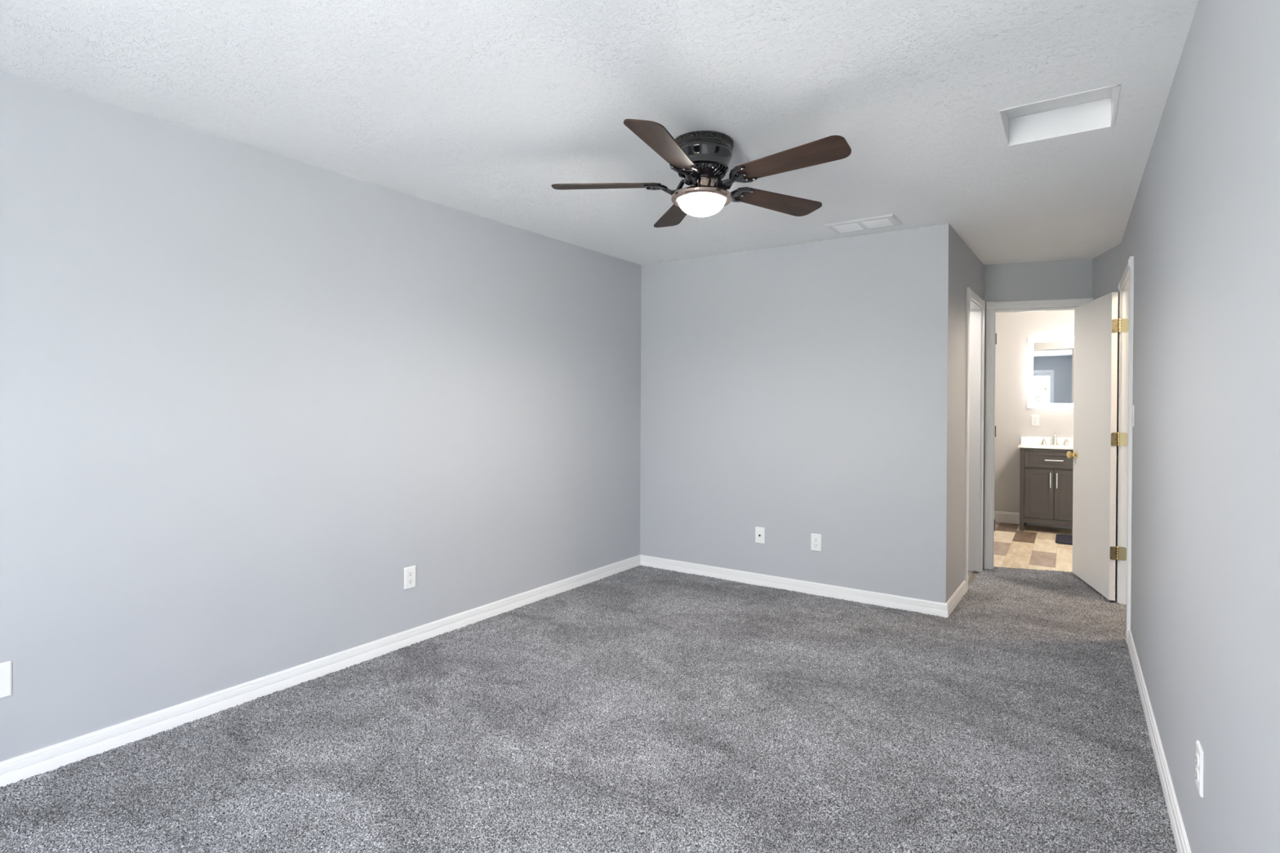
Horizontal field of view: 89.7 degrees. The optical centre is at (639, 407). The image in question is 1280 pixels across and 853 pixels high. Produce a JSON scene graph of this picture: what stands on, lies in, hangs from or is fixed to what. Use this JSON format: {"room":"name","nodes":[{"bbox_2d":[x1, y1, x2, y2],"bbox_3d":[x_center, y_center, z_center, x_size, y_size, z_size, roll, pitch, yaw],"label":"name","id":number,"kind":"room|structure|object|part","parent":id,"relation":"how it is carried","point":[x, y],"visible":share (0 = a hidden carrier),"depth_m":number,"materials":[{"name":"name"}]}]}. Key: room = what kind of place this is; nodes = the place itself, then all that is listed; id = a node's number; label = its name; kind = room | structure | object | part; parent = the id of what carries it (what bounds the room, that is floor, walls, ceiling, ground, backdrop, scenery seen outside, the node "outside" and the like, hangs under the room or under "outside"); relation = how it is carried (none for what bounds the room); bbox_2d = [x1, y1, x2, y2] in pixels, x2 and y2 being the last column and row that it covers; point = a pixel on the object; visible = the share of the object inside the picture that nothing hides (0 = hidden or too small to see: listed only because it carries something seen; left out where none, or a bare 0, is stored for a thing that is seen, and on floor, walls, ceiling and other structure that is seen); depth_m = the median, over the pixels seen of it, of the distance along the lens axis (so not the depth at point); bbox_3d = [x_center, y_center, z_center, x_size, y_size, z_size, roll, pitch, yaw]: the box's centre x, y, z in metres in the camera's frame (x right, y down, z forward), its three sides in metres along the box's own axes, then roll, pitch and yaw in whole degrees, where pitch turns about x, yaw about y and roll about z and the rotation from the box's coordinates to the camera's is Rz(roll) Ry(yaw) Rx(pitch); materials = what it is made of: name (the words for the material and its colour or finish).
{"room":"empty bedroom","nodes":[
{"label":"empty bedroom","id":0,"kind":"room"},
{"bbox_2d":[0,70,641,761],"bbox_3d":[-1.672,0.072,2.994,0.110,2.440,5.804,1,0,36],"label":"wall","id":1,"kind":"structure","parent":0,"point":[245,390],"depth_m":2.85,"materials":[{"name":"grey paint"}]},
{"bbox_2d":[0,661,11,698],"bbox_3d":[-2.209,0.934,2.156,0.006,0.120,0.150,1,0,36],"label":"blank plate","id":2,"kind":"object","parent":1,"relation":"attached to","point":[6,667],"visible":1,"depth_m":2.20,"materials":[{"name":"white plastic"}]},
{"bbox_2d":[0,554,639,786],"bbox_3d":[-1.627,1.253,2.966,0.014,0.087,5.604,1,0,36],"label":"baseboard","id":3,"kind":"structure","parent":1,"relation":"attached to","point":[51,757],"depth_m":2.86,"materials":[{"name":"white wood"}]},
{"bbox_2d":[404,565,416,589],"bbox_3d":[-1.248,0.926,3.495,0.009,0.118,0.072,1,0,36],"label":"power outlet","id":4,"kind":"object","parent":1,"relation":"attached to","point":[409,572],"visible":1,"depth_m":3.49,"materials":[{"name":"white plastic"}]},
{"bbox_2d":[407,578,413,584],"bbox_3d":[-1.246,0.946,3.494,0.003,0.028,0.034,1,0,36],"label":"receptacle","id":5,"kind":"object","parent":4,"relation":"attached to","point":[410,581],"depth_m":3.49,"materials":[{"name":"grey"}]},
{"bbox_2d":[407,571,413,577],"bbox_3d":[-1.246,0.907,3.493,0.003,0.028,0.034,1,0,36],"label":"receptacle","id":6,"kind":"object","parent":4,"relation":"attached to","point":[410,574],"depth_m":3.49,"materials":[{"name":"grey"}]},
{"bbox_2d":[0,525,1177,852],"bbox_3d":[1.382,1.381,3.351,5.400,0.166,9.900,1,0,34],"label":"floor","id":7,"kind":"structure","parent":0,"point":[640,708],"depth_m":2.49,"materials":[{"name":"grey carpet"}]},
{"bbox_2d":[0,0,1199,265],"bbox_3d":[1.365,-1.206,3.292,5.200,0.140,9.800,1,0,34],"label":"ceiling","id":8,"kind":"structure","parent":0,"point":[479,108],"depth_m":2.31,"materials":[{"name":"white paint"}]},
{"bbox_2d":[551,119,851,227],"bbox_3d":[0.270,-0.982,2.737,1.258,0.311,1.259,1,0,34],"label":"ceiling fan","id":9,"kind":"object","parent":8,"relation":"attached to","point":[701,159],"visible":1,"depth_m":2.66,"materials":[{"name":"black wood"}]},
{"bbox_3d":[-0.149,-0.968,2.818,0.486,0.007,0.145,1,11,6],"label":"blade","id":10,"kind":"part","parent":9,"relation":"part of","materials":[{"name":"brown wood"}]},
{"bbox_3d":[0.096,-0.965,2.392,0.145,0.006,0.486,14,5,24],"label":"blade","id":11,"kind":"part","parent":9,"relation":"part of","materials":[{"name":"brown wood"}]},
{"bbox_3d":[0.181,-0.960,3.182,0.145,0.006,0.486,-11,2,-12],"label":"blade","id":12,"kind":"part","parent":9,"relation":"part of","materials":[{"name":"brown wood"}]},
{"bbox_3d":[0.265,-0.861,2.773,0.198,0.068,0.198,1,0,34],"label":"lamp shade","id":13,"kind":"part","parent":9,"relation":"part of","materials":[{"name":"white glass"}]},
{"bbox_3d":[0.629,-0.951,2.981,0.486,0.006,0.145,1,-12,-30],"label":"blade","id":14,"kind":"part","parent":9,"relation":"part of","materials":[{"name":"brown wood"}]},
{"bbox_3d":[0.577,-0.954,2.492,0.486,0.006,0.145,1,-12,42],"label":"blade","id":15,"kind":"part","parent":9,"relation":"part of","materials":[{"name":"brown wood"}]},
{"bbox_2d":[824,213,902,234],"bbox_3d":[1.391,-1.133,4.007,0.410,0.013,0.256,1,0,34],"label":"ceiling vent","id":16,"kind":"object","parent":8,"relation":"in","point":[886,220],"visible":1,"depth_m":3.98,"materials":[{"name":"white metal"}]},
{"bbox_3d":[1.316,-1.129,4.057,0.156,0.004,0.176,1,0,34],"label":"louver panel","id":17,"kind":"part","parent":16,"relation":"part of","materials":[{"name":"white metal"}]},
{"bbox_3d":[1.466,-1.128,3.957,0.156,0.004,0.176,1,0,34],"label":"louver panel","id":18,"kind":"part","parent":16,"relation":"part of","materials":[{"name":"white metal"}]},
{"bbox_2d":[996,84,1120,147],"bbox_3d":[1.634,-1.186,2.522,0.382,0.117,0.416,1,0,34],"label":"skylight","id":19,"kind":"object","parent":8,"relation":"attached to","point":[1100,114],"depth_m":2.66,"materials":[{"name":"white"}]},
{"bbox_2d":[1006,87,1111,119],"bbox_3d":[1.634,-1.254,2.521,0.378,0.017,0.412,1,0,34],"label":"panel","id":20,"kind":"object","parent":19,"relation":"on","point":[1106,93],"visible":0.04,"depth_m":2.64,"materials":[{"name":"white paint"}]},
{"bbox_2d":[640,223,948,603],"bbox_3d":[0.985,0.073,4.661,2.274,2.440,0.110,0,0,33],"label":"wall","id":21,"kind":"structure","parent":0,"point":[794,392],"depth_m":4.49,"materials":[{"name":"grey paint"}]},
{"bbox_2d":[755,526,764,543],"bbox_3d":[0.868,0.931,4.666,0.072,0.118,0.015,0,0,33],"label":"cable plate","id":22,"kind":"object","parent":21,"relation":"attached to","point":[759,531],"visible":1,"depth_m":4.67,"materials":[{"name":"white plastic"}]},
{"bbox_2d":[640,554,947,617],"bbox_3d":[0.952,1.254,4.613,2.288,0.087,0.014,0,0,33],"label":"baseboard","id":23,"kind":"structure","parent":21,"relation":"attached to","point":[935,608],"depth_m":4.48,"materials":[{"name":"white wood"}]},
{"bbox_2d":[810,533,821,551],"bbox_3d":[1.214,0.935,4.442,0.072,0.118,0.009,0,0,33],"label":"power outlet","id":24,"kind":"object","parent":21,"relation":"attached to","point":[815,539],"visible":1,"depth_m":4.44,"materials":[{"name":"white plastic"}]},
{"bbox_2d":[946,223,983,602],"bbox_3d":[2.285,0.080,4.612,0.110,2.440,1.455,1,0,36],"label":"wall","id":25,"kind":"structure","parent":0,"point":[966,269],"depth_m":4.25,"materials":[{"name":"grey paint"}]},
{"bbox_2d":[946,580,966,617],"bbox_3d":[2.092,1.262,4.252,0.014,0.087,0.666,1,0,36],"label":"baseboard","id":26,"kind":"structure","parent":25,"relation":"attached to","point":[953,602],"depth_m":4.23,"materials":[{"name":"white wood"}]},
{"bbox_2d":[964,287,985,591],"bbox_3d":[2.466,0.231,4.844,0.142,2.142,0.738,1,0,36],"label":"trim","id":27,"kind":"structure","parent":25,"relation":"attached to","point":[975,332],"depth_m":5.07,"materials":[{"name":"white wood"}]},
{"bbox_3d":[2.309,0.262,4.539,0.017,2.082,0.060,1,0,36],"label":"casing","id":28,"kind":"part","parent":27,"relation":"part of","materials":[{"name":"white wood"}]},
{"bbox_3d":[2.512,-0.810,4.807,0.017,0.060,0.618,1,0,36],"label":"head casing","id":29,"kind":"part","parent":27,"relation":"part of","materials":[{"name":"white wood"}]},
{"bbox_3d":[2.705,0.260,5.089,0.017,2.082,0.060,1,0,36],"label":"casing","id":30,"kind":"part","parent":27,"relation":"part of","materials":[{"name":"white wood"}]},
{"bbox_2d":[993,521,1072,572],"bbox_3d":[4.041,1.300,5.759,2.249,0.001,2.419,1,0,34],"label":"floor","id":31,"kind":"structure","parent":0,"point":[1044,555],"depth_m":5.91,"materials":[{"name":"beige tile"}]},
{"bbox_2d":[1019,448,1073,531],"bbox_3d":[4.335,0.861,6.733,0.600,0.868,0.469,1,0,34],"label":"bathroom vanity","id":32,"kind":"object","parent":31,"relation":"on","point":[1044,493],"visible":0.72,"depth_m":6.60,"materials":[{"name":"grey wood"}]},
{"bbox_3d":[4.117,0.895,6.640,0.255,0.504,0.016,1,0,34],"label":"cabinet door","id":33,"kind":"part","parent":32,"relation":"part of","materials":[{"name":"grey wood"}]},
{"bbox_2d":[1017,436,1073,449],"bbox_3d":[4.341,0.376,6.735,0.634,0.100,0.457,1,0,34],"label":"countertop","id":34,"kind":"structure","parent":32,"relation":"on","point":[1025,442],"depth_m":6.87,"materials":[{"name":"white stone"}]},
{"bbox_2d":[1032,444,1073,446],"bbox_3d":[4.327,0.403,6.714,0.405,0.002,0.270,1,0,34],"label":"basin","id":35,"kind":"object","parent":34,"relation":"in","point":[1033,445],"depth_m":6.67,"materials":[{"name":"white ceramic"}]},
{"bbox_2d":[1036,432,1073,444],"bbox_3d":[4.417,0.336,6.849,0.332,0.131,0.124,1,0,34],"label":"faucet","id":36,"kind":"object","parent":34,"relation":"on","point":[1055,440],"visible":0.98,"depth_m":6.87,"materials":[{"name":"silver metal"}]},
{"bbox_3d":[4.337,0.360,6.946,0.091,0.081,0.050,1,0,34],"label":"handle","id":37,"kind":"part","parent":36,"relation":"part of","materials":[{"name":"silver metal"}]},
{"bbox_3d":[4.417,0.336,6.849,0.052,0.131,0.124,1,0,34],"label":"spout","id":38,"kind":"part","parent":36,"relation":"part of","materials":[{"name":"silver metal"}]},
{"bbox_3d":[4.537,0.361,6.812,0.091,0.081,0.050,1,0,34],"label":"handle","id":39,"kind":"part","parent":36,"relation":"part of","materials":[{"name":"silver metal"}]},
{"bbox_3d":[4.227,0.544,6.566,0.514,0.161,0.016,1,0,34],"label":"drawer","id":40,"kind":"part","parent":32,"relation":"part of","materials":[{"name":"grey"}]},
{"bbox_3d":[4.333,0.896,6.496,0.255,0.504,0.016,1,0,34],"label":"cabinet door","id":41,"kind":"part","parent":32,"relation":"part of","materials":[{"name":"grey"}]},
{"bbox_2d":[1055,533,1072,545],"bbox_3d":[4.394,1.292,6.107,0.750,0.014,0.470,1,0,34],"label":"bath mat","id":42,"kind":"object","parent":31,"relation":"on","point":[1061,539],"visible":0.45,"depth_m":6.25,"materials":[{"name":"grey fabric"}]},
{"bbox_2d":[994,310,1074,528],"bbox_3d":[4.749,0.076,6.804,2.450,2.440,0.110,1,0,34],"label":"wall","id":43,"kind":"structure","parent":0,"point":[1013,329],"depth_m":7.12,"materials":[{"name":"grey paint"}]},
{"bbox_2d":[994,510,1019,524],"bbox_3d":[4.709,1.234,6.760,2.250,0.125,0.014,1,0,34],"label":"baseboard","id":44,"kind":"structure","parent":43,"relation":"attached to","point":[999,516],"depth_m":7.17,"materials":[{"name":"white wood"}]},
{"bbox_2d":[1031,414,1039,426],"bbox_3d":[4.314,0.146,7.023,0.072,0.118,0.009,1,0,34],"label":"bathroom outlet","id":45,"kind":"object","parent":43,"relation":"attached to","point":[1034,419],"visible":1,"depth_m":7.02,"materials":[{"name":"white plastic"}]},
{"bbox_2d":[1020,436,1073,444],"bbox_3d":[4.463,0.364,6.917,0.634,0.078,0.018,1,0,34],"label":"backsplash","id":46,"kind":"structure","parent":43,"relation":"attached to","point":[1028,440],"depth_m":6.96,"materials":[{"name":"white stone"}]},
{"bbox_2d":[1027,336,1074,408],"bbox_3d":[4.462,-0.371,6.906,0.514,0.765,0.034,1,0,34],"label":"mirror","id":47,"kind":"object","parent":43,"relation":"attached to","point":[1051,360],"visible":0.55,"depth_m":6.92,"materials":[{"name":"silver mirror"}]},
{"bbox_2d":[982,258,1092,568],"bbox_3d":[3.130,0.080,5.113,0.750,2.440,0.110,0,0,17],"label":"wall","id":48,"kind":"structure","parent":0,"point":[1061,279],"depth_m":5.06,"materials":[{"name":"grey paint"}]},
{"bbox_2d":[994,333,996,530],"bbox_3d":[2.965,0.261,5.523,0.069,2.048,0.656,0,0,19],"label":"door hinges","id":49,"kind":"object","parent":48,"relation":"in","point":[996,333],"depth_m":5.25,"materials":[{"name":"gold metal"}]},
{"bbox_2d":[983,297,1093,568],"bbox_3d":[3.137,0.232,5.104,0.738,2.142,0.142,0,0,17],"label":"trim","id":50,"kind":"structure","parent":48,"relation":"attached to","point":[1051,304],"depth_m":5.14,"materials":[{"name":"white wood"}]},
{"bbox_3d":[2.796,0.260,5.150,0.060,2.082,0.017,0,0,17],"label":"casing","id":51,"kind":"part","parent":50,"relation":"part of","materials":[{"name":"white wood"}]},
{"bbox_3d":[3.125,-0.808,5.044,0.618,0.060,0.017,0,0,17],"label":"head casing","id":52,"kind":"part","parent":50,"relation":"part of","materials":[{"name":"white wood"}]},
{"bbox_2d":[1092,243,1120,582],"bbox_3d":[3.452,0.084,4.692,0.110,2.440,0.506,0,0,17],"label":"wall","id":53,"kind":"structure","parent":0,"point":[1106,267],"depth_m":4.62,"materials":[{"name":"grey paint"}]},
{"bbox_2d":[1115,581,1116,595],"bbox_3d":[3.385,1.264,4.708,0.014,0.087,0.486,0,0,17],"label":"baseboard","id":54,"kind":"structure","parent":53,"relation":"attached to","point":[1115,581],"depth_m":4.48,"materials":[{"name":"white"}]},
{"bbox_2d":[1120,0,1279,852],"bbox_3d":[1.486,0.096,1.606,0.110,2.440,6.801,1,0,34],"label":"wall","id":55,"kind":"structure","parent":0,"point":[1202,233],"depth_m":1.55,"materials":[{"name":"grey paint"}]},
{"bbox_2d":[1066,292,1128,600],"bbox_3d":[3.276,0.260,4.618,0.138,2.048,0.758,0,0,14],"label":"door","id":56,"kind":"structure","parent":55,"relation":"in","point":[1095,553],"depth_m":4.52,"materials":[{"name":"white painted wood"},{"name":"brass"}]},
{"bbox_3d":[3.312,0.367,4.939,0.059,0.066,0.066,0,0,18],"label":"knob","id":57,"kind":"part","parent":56,"relation":"part of","materials":[{"name":"gold metal"}]},
{"bbox_3d":[3.194,0.971,4.261,0.044,0.089,0.002,1,0,34],"label":"jamb plate","id":58,"kind":"part","parent":56,"relation":"part of","materials":[{"name":"gold metal"}]},
{"bbox_3d":[3.198,0.214,4.256,0.044,0.089,0.002,1,0,34],"label":"jamb plate","id":59,"kind":"part","parent":56,"relation":"part of","materials":[{"name":"gold metal"}]},
{"bbox_3d":[3.201,-0.539,4.251,0.044,0.089,0.002,1,0,34],"label":"jamb plate","id":60,"kind":"part","parent":56,"relation":"part of","materials":[{"name":"gold metal"}]},
{"bbox_2d":[1116,256,1133,643],"bbox_3d":[3.006,0.239,3.907,0.137,2.142,0.933,1,0,34],"label":"trim","id":61,"kind":"structure","parent":55,"relation":"attached to","point":[1126,286],"depth_m":4.25,"materials":[{"name":"white wood"}]},
{"bbox_3d":[3.205,0.268,4.299,0.016,2.082,0.060,1,0,34],"label":"casing","id":62,"kind":"part","parent":61,"relation":"part of","materials":[{"name":"white wood"}]},
{"bbox_3d":[2.967,-0.802,3.929,0.016,0.060,0.813,1,0,34],"label":"head casing","id":63,"kind":"part","parent":61,"relation":"part of","materials":[{"name":"white wood"}]},
{"bbox_3d":[2.720,0.270,3.573,0.016,2.082,0.060,1,0,34],"label":"casing","id":64,"kind":"part","parent":61,"relation":"part of","materials":[{"name":"white wood"}]},
{"bbox_2d":[1128,404,1133,426],"bbox_3d":[2.661,0.047,3.484,0.020,0.118,0.072,1,0,34],"label":"light switch","id":65,"kind":"object","parent":55,"relation":"attached to","point":[1132,406],"visible":1,"depth_m":3.46,"materials":[{"name":"white plastic"}]},
{"bbox_3d":[2.667,0.047,3.481,0.006,0.118,0.072,1,0,34],"label":"plate","id":66,"kind":"part","parent":65,"relation":"part of","materials":[{"name":"white plastic"}]},
{"bbox_2d":[1127,629,1191,852],"bbox_3d":[1.121,1.277,1.187,0.014,0.087,5.692,1,0,34],"label":"baseboard","id":67,"kind":"structure","parent":55,"relation":"attached to","point":[1180,837],"depth_m":2.28,"materials":[{"name":"white wood"}]},
{"bbox_2d":[1195,740,1203,797],"bbox_3d":[1.446,0.935,1.666,0.009,0.118,0.072,1,0,34],"label":"power outlet","id":68,"kind":"object","parent":55,"relation":"attached to","point":[1199,752],"visible":1,"depth_m":1.65,"materials":[{"name":"white plastic"}]},
{"bbox_2d":[1195,768,1198,782],"bbox_3d":[1.444,0.955,1.668,0.003,0.028,0.034,1,0,34],"label":"receptacle","id":69,"kind":"object","parent":68,"relation":"attached to","point":[1197,769],"depth_m":1.67,"materials":[{"name":"grey plastic"}]},
{"bbox_2d":[1195,753,1199,767],"bbox_3d":[1.444,0.915,1.667,0.003,0.028,0.034,1,0,34],"label":"receptacle","id":70,"kind":"object","parent":68,"relation":"attached to","point":[1197,757],"depth_m":1.66,"materials":[{"name":"grey plastic"}]}
]}

